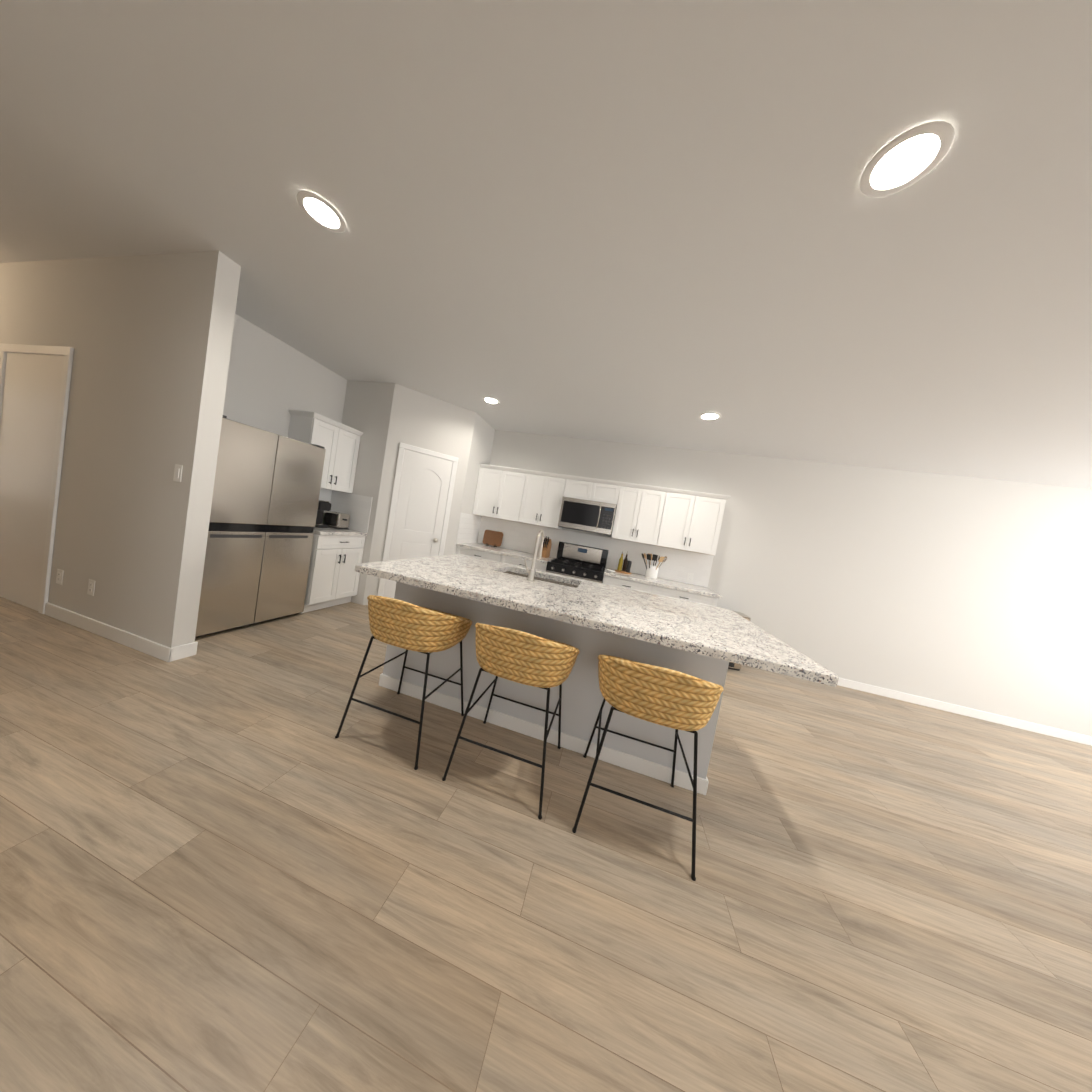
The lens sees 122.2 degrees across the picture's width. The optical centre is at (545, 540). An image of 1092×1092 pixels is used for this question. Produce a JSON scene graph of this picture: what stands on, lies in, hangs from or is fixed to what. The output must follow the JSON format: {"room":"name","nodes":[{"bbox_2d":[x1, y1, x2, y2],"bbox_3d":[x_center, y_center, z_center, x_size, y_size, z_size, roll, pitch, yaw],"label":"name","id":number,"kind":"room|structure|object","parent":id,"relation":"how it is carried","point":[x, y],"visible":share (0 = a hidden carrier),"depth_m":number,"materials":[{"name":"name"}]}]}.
{"room":"kitchen","nodes":[
{"label":"kitchen","id":0,"kind":"room"},
{"bbox_2d":[0,251,240,647],"bbox_3d":[-4.420,-0.901,2.573,4.270,2.790,0.120,10,2,13],"label":"wall","id":1,"kind":"structure","parent":0,"point":[148,338],"depth_m":2.17,"materials":[{"name":"white paint"}]},
{"bbox_2d":[56,569,63,584],"bbox_3d":[-3.832,0.290,2.373,0.072,0.116,0.007,10,2,13],"label":"outlet","id":2,"kind":"object","parent":1,"relation":"attached to","point":[59,579],"depth_m":2.37,"materials":[{"name":"white plastic"}]},
{"bbox_2d":[87,579,94,595],"bbox_3d":[-3.448,0.359,2.284,0.072,0.116,0.007,10,2,13],"label":"outlet","id":3,"kind":"object","parent":1,"relation":"attached to","point":[91,584],"depth_m":2.28,"materials":[{"name":"white plastic"}]},
{"bbox_2d":[0,343,183,661],"bbox_3d":[-4.483,-0.564,2.528,4.282,2.110,0.042,10,2,13],"label":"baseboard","id":4,"kind":"structure","parent":1,"relation":"attached to","point":[34,389],"depth_m":2.44,"materials":[{"name":"white wood"}]},
{"bbox_2d":[173,464,182,481],"bbox_3d":[-2.527,-0.459,2.067,0.072,0.116,0.008,10,2,13],"label":"light switch","id":5,"kind":"object","parent":1,"relation":"attached to","point":[176,478],"depth_m":2.06,"materials":[{"name":"white plastic"}]},
{"bbox_2d":[223,314,346,489],"bbox_3d":[-2.858,-0.687,3.832,0.120,2.790,3.040,10,2,13],"label":"wall","id":6,"kind":"structure","parent":0,"point":[271,380],"depth_m":3.09,"materials":[{"name":"white paint"}]},
{"bbox_2d":[288,409,362,492],"bbox_3d":[-2.615,-1.004,3.551,0.358,0.780,0.633,10,2,13],"label":"upper cabinet","id":7,"kind":"object","parent":6,"relation":"attached to","point":[339,442],"visible":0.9,"depth_m":3.49,"materials":[{"name":"white wood"}]},
{"bbox_2d":[333,380,494,604],"bbox_3d":[-1.921,-0.552,4.446,1.450,2.790,1.420,10,2,13],"label":"wall","id":8,"kind":"structure","parent":0,"point":[386,419],"depth_m":3.83,"materials":[{"name":"white paint"}]},
{"bbox_2d":[319,488,372,532],"bbox_3d":[-2.584,-0.370,3.553,0.636,0.449,0.618,10,2,13],"label":"backsplash","id":9,"kind":"structure","parent":8,"relation":"attached to","point":[356,508],"depth_m":3.83,"materials":[{"name":"tile"}]},
{"bbox_2d":[377,442,457,595],"bbox_3d":[-1.705,-0.150,4.033,0.533,2.105,0.533,10,2,13],"label":"door frame","id":10,"kind":"structure","parent":8,"relation":"attached to","point":[402,446],"depth_m":3.87,"materials":[{"name":"white wood"}]},
{"bbox_2d":[383,449,452,597],"bbox_3d":[-1.707,-0.122,4.032,0.450,2.026,0.446,10,2,13],"label":"pantry door","id":11,"kind":"structure","parent":8,"relation":"in","point":[421,505],"depth_m":4.00,"materials":[{"name":"white wood"}]},
{"bbox_2d":[0,597,1091,1091],"bbox_3d":[-0.496,1.314,0.750,13.620,0.100,8.220,10,2,13],"label":"floor","id":12,"kind":"structure","parent":0,"point":[230,861],"depth_m":1.14,"materials":[{"name":"brown wood"}]},
{"bbox_2d":[195,415,325,637],"bbox_3d":[-2.824,-0.132,2.804,0.586,1.795,0.910,10,2,13],"label":"fridge","id":13,"kind":"object","parent":12,"relation":"on","point":[265,501],"visible":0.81,"depth_m":2.67,"materials":[{"name":"grey metal"}]},
{"bbox_2d":[300,527,366,612],"bbox_3d":[-2.694,0.304,3.580,0.646,0.915,0.618,10,2,13],"label":"base cabinet","id":14,"kind":"object","parent":12,"relation":"on","point":[336,558],"visible":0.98,"depth_m":3.45,"materials":[{"name":"white wood"}]},
{"bbox_2d":[315,500,330,527],"bbox_3d":[-2.679,-0.317,3.535,0.225,0.315,0.150,10,2,13],"label":"coffee maker","id":15,"kind":"object","parent":14,"relation":"on","point":[323,505],"visible":0.5,"depth_m":3.52,"materials":[{"name":"black plastic"}]},
{"bbox_2d":[322,511,349,528],"bbox_3d":[-2.598,-0.248,3.732,0.275,0.190,0.170,10,2,13],"label":"toaster","id":16,"kind":"object","parent":14,"relation":"on","point":[334,520],"visible":0.79,"depth_m":3.66,"materials":[{"name":"silver metal"}]},
{"bbox_2d":[335,595,472,769],"bbox_3d":[-0.803,0.732,1.848,0.580,0.855,0.530,10,2,13],"label":"stool","id":17,"kind":"object","parent":12,"relation":"on","point":[407,626],"visible":1,"depth_m":1.62,"materials":[{"name":"wicker"}]},
{"bbox_2d":[456,547,495,560],"bbox_3d":[-0.931,0.582,4.622,0.760,0.876,0.628,10,2,13],"label":"base cabinet","id":18,"kind":"object","parent":12,"relation":"on","point":[467,551],"depth_m":4.32,"materials":[{"name":"white wood"}]},
{"bbox_2d":[442,623,579,819],"bbox_3d":[-0.150,0.850,1.696,0.580,0.855,0.530,10,2,13],"label":"stool","id":19,"kind":"object","parent":12,"relation":"on","point":[521,657],"visible":1,"depth_m":1.47,"materials":[{"name":"wicker"}]},
{"bbox_2d":[496,555,546,571],"bbox_3d":[-0.334,0.690,4.484,0.725,0.876,0.628,10,2,13],"label":"base cabinet","id":20,"kind":"object","parent":12,"relation":"on","point":[507,559],"depth_m":4.17,"materials":[{"name":"white wood"}]},
{"bbox_2d":[457,543,551,562],"bbox_3d":[-0.564,0.184,4.526,1.368,0.040,0.648,10,2,13],"label":"countertop","id":21,"kind":"structure","parent":20,"relation":"on","point":[475,546],"depth_m":4.32,"materials":[{"name":"white stone"}]},
{"bbox_2d":[482,530,502,546],"bbox_3d":[-0.859,-0.026,4.826,0.320,0.248,0.120,10,2,13],"label":"cutting board","id":22,"kind":"object","parent":21,"relation":"on","point":[493,538],"visible":0.96,"depth_m":4.83,"materials":[{"name":"brown wood"}]},
{"bbox_2d":[542,536,551,557],"bbox_3d":[-0.014,0.099,4.525,0.120,0.312,0.313,10,2,13],"label":"knife block","id":23,"kind":"object","parent":21,"relation":"on","point":[547,544],"visible":0.71,"depth_m":4.46,"materials":[{"name":"brown wood"}]},
{"bbox_2d":[379,582,734,794],"bbox_3d":[0.016,0.828,2.396,2.246,0.895,0.906,10,2,13],"label":"kitchen island","id":24,"kind":"object","parent":12,"relation":"on","point":[582,698],"depth_m":1.91,"materials":[{"name":"white"}]},
{"bbox_2d":[355,554,838,686],"bbox_3d":[0.181,0.387,2.193,2.554,0.045,1.280,10,2,13],"label":"island countertop","id":25,"kind":"structure","parent":24,"relation":"on","point":[696,628],"depth_m":1.78,"materials":[{"name":"white stone"}]},
{"bbox_2d":[523,530,543,581],"bbox_3d":[-0.089,0.110,2.371,0.103,0.396,0.200,10,2,13],"label":"faucet","id":26,"kind":"object","parent":25,"relation":"on","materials":[{"name":"silver metal"}]},
{"bbox_2d":[507,570,574,585],"bbox_3d":[-0.080,0.447,2.582,0.708,0.217,0.388,10,2,13],"label":"sink","id":27,"kind":"object","parent":25,"relation":"in","point":[508,571],"depth_m":2.75,"materials":[{"name":"grey metal"}]},
{"bbox_2d":[546,541,608,582],"bbox_3d":[0.394,0.667,4.255,0.754,1.185,0.707,10,2,13],"label":"range","id":28,"kind":"object","parent":12,"relation":"on","point":[588,563],"visible":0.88,"depth_m":4.44,"materials":[{"name":"grey metal"}]},
{"bbox_2d":[603,575,647,591],"bbox_3d":[1.068,0.943,4.158,0.668,0.876,0.628,10,2,13],"label":"base cabinet","id":29,"kind":"object","parent":12,"relation":"on","point":[624,583],"depth_m":3.85,"materials":[{"name":"white wood"}]},
{"bbox_2d":[572,654,723,880],"bbox_3d":[0.502,0.968,1.544,0.580,0.855,0.530,10,2,13],"label":"stool","id":30,"kind":"object","parent":12,"relation":"on","point":[673,699],"visible":1,"depth_m":1.32,"materials":[{"name":"wicker"}]},
{"bbox_2d":[644,583,717,606],"bbox_3d":[1.667,1.052,4.019,0.820,0.876,0.628,10,2,13],"label":"base cabinet","id":31,"kind":"object","parent":12,"relation":"on","point":[663,591],"depth_m":3.70,"materials":[{"name":"white"}]},
{"bbox_2d":[604,568,721,598],"bbox_3d":[1.495,0.556,4.047,1.405,0.040,0.648,10,2,13],"label":"countertop","id":32,"kind":"structure","parent":31,"relation":"on","point":[635,578],"depth_m":3.83,"materials":[{"name":"white stone"}]},
{"bbox_2d":[615,551,631,573],"bbox_3d":[1.118,0.307,4.264,0.230,0.304,0.230,10,2,13],"label":"tray","id":33,"kind":"object","parent":32,"relation":"on","point":[626,563],"visible":1,"depth_m":4.25,"materials":[{"name":"brown wood"}]},
{"bbox_2d":[642,553,666,578],"bbox_3d":[1.477,0.359,4.185,0.347,0.330,0.317,10,2,13],"label":"utensil crock","id":34,"kind":"object","parent":32,"relation":"on","point":[652,571],"visible":1,"depth_m":4.13,"materials":[{"name":"white ceramic"}]},
{"bbox_2d":[728,611,750,670],"bbox_3d":[2.336,1.269,3.920,0.424,0.680,0.382,10,2,13],"label":"trash can","id":35,"kind":"object","parent":12,"relation":"on","point":[734,666],"visible":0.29,"depth_m":3.76,"materials":[{"name":"silver"}]},
{"bbox_2d":[0,0,1091,488],"bbox_3d":[-0.009,-1.532,0.631,13.620,0.100,8.220,10,2,13],"label":"ceiling","id":36,"kind":"structure","parent":0,"point":[658,222],"depth_m":1.33,"materials":[{"name":"white paint"}]},
{"bbox_2d":[296,191,345,232],"bbox_3d":[-1.173,-1.714,1.579,0.210,0.008,0.210,10,2,13],"label":"recessed light","id":37,"kind":"object","parent":36,"relation":"in","point":[321,211],"visible":1,"depth_m":1.57,"materials":[{"name":"white plastic"}]},
{"bbox_2d":[482,397,499,403],"bbox_3d":[-0.677,-1.719,3.712,0.210,0.008,0.210,10,2,13],"label":"recessed light","id":38,"kind":"object","parent":36,"relation":"in","point":[490,400],"visible":0.98,"depth_m":3.71,"materials":[{"name":"white plastic"}]},
{"bbox_2d":[699,412,720,420],"bbox_3d":[1.707,-1.287,3.138,0.210,0.008,0.210,10,2,13],"label":"recessed light","id":39,"kind":"object","parent":36,"relation":"in","point":[709,416],"visible":0.96,"depth_m":3.14,"materials":[{"name":"white plastic"}]},
{"bbox_2d":[860,121,954,196],"bbox_3d":[1.215,-1.283,1.024,0.210,0.008,0.210,10,2,13],"label":"recessed light","id":40,"kind":"object","parent":36,"relation":"in","point":[904,160],"visible":1,"depth_m":1.01,"materials":[{"name":"white plastic"}]},
{"bbox_2d":[484,430,1091,736],"bbox_3d":[2.321,0.181,4.250,10.170,2.790,0.120,10,2,13],"label":"wall","id":41,"kind":"structure","parent":0,"point":[971,592],"depth_m":3.71,"materials":[{"name":"white paint"}]},
{"bbox_2d":[472,464,519,520],"bbox_3d":[-0.647,-0.716,4.707,0.818,0.780,0.328,10,2,13],"label":"upper cabinet","id":42,"kind":"object","parent":41,"relation":"attached to","point":[497,486],"depth_m":4.56,"materials":[{"name":"white wood"}]},
{"bbox_2d":[512,469,567,528],"bbox_3d":[-0.049,-0.608,4.569,0.668,0.780,0.328,10,2,13],"label":"upper cabinet","id":43,"kind":"object","parent":41,"relation":"attached to","point":[540,495],"depth_m":4.41,"materials":[{"name":"white wood"}]},
{"bbox_2d":[564,475,587,498],"bbox_3d":[0.518,-0.741,4.436,0.433,0.315,0.328,10,2,13],"label":"upper cabinet","id":44,"kind":"object","parent":41,"relation":"attached to","point":[577,485],"depth_m":4.29,"materials":[{"name":"white wood"}]},
{"bbox_2d":[456,512,713,586],"bbox_3d":[0.514,0.131,4.257,3.540,0.449,0.683,10,2,13],"label":"backsplash","id":45,"kind":"structure","parent":41,"relation":"attached to","point":[678,565],"depth_m":4.49,"materials":[{"name":"tile"}]},
{"bbox_2d":[584,477,619,503],"bbox_3d":[0.835,-0.684,4.362,0.434,0.315,0.328,10,2,13],"label":"upper cabinet","id":46,"kind":"object","parent":41,"relation":"attached to","point":[600,490],"depth_m":4.21,"materials":[{"name":"white wood"}]},
{"bbox_2d":[558,497,616,535],"bbox_3d":[0.600,-0.343,4.356,0.754,0.430,0.442,10,2,13],"label":"microwave","id":47,"kind":"object","parent":46,"relation":"attached to","point":[587,515],"visible":1,"depth_m":4.19,"materials":[{"name":"grey metal"}]},
{"bbox_2d":[611,481,659,544],"bbox_3d":[1.325,-0.359,4.249,0.668,0.780,0.328,10,2,13],"label":"upper cabinet","id":48,"kind":"object","parent":41,"relation":"attached to","point":[635,517],"depth_m":4.10,"materials":[{"name":"white wood"}]},
{"bbox_2d":[652,487,727,554],"bbox_3d":[1.909,-0.254,4.113,0.790,0.780,0.328,10,2,13],"label":"upper cabinet","id":49,"kind":"object","parent":41,"relation":"attached to","point":[684,520],"depth_m":3.95,"materials":[{"name":"white wood"}]},
{"bbox_2d":[837,678,1091,745],"bbox_3d":[4.537,1.950,3.668,5.045,0.100,0.012,10,2,13],"label":"baseboard","id":50,"kind":"structure","parent":41,"relation":"attached to","point":[1033,727],"depth_m":3.56,"materials":[{"name":"white"}]}
]}

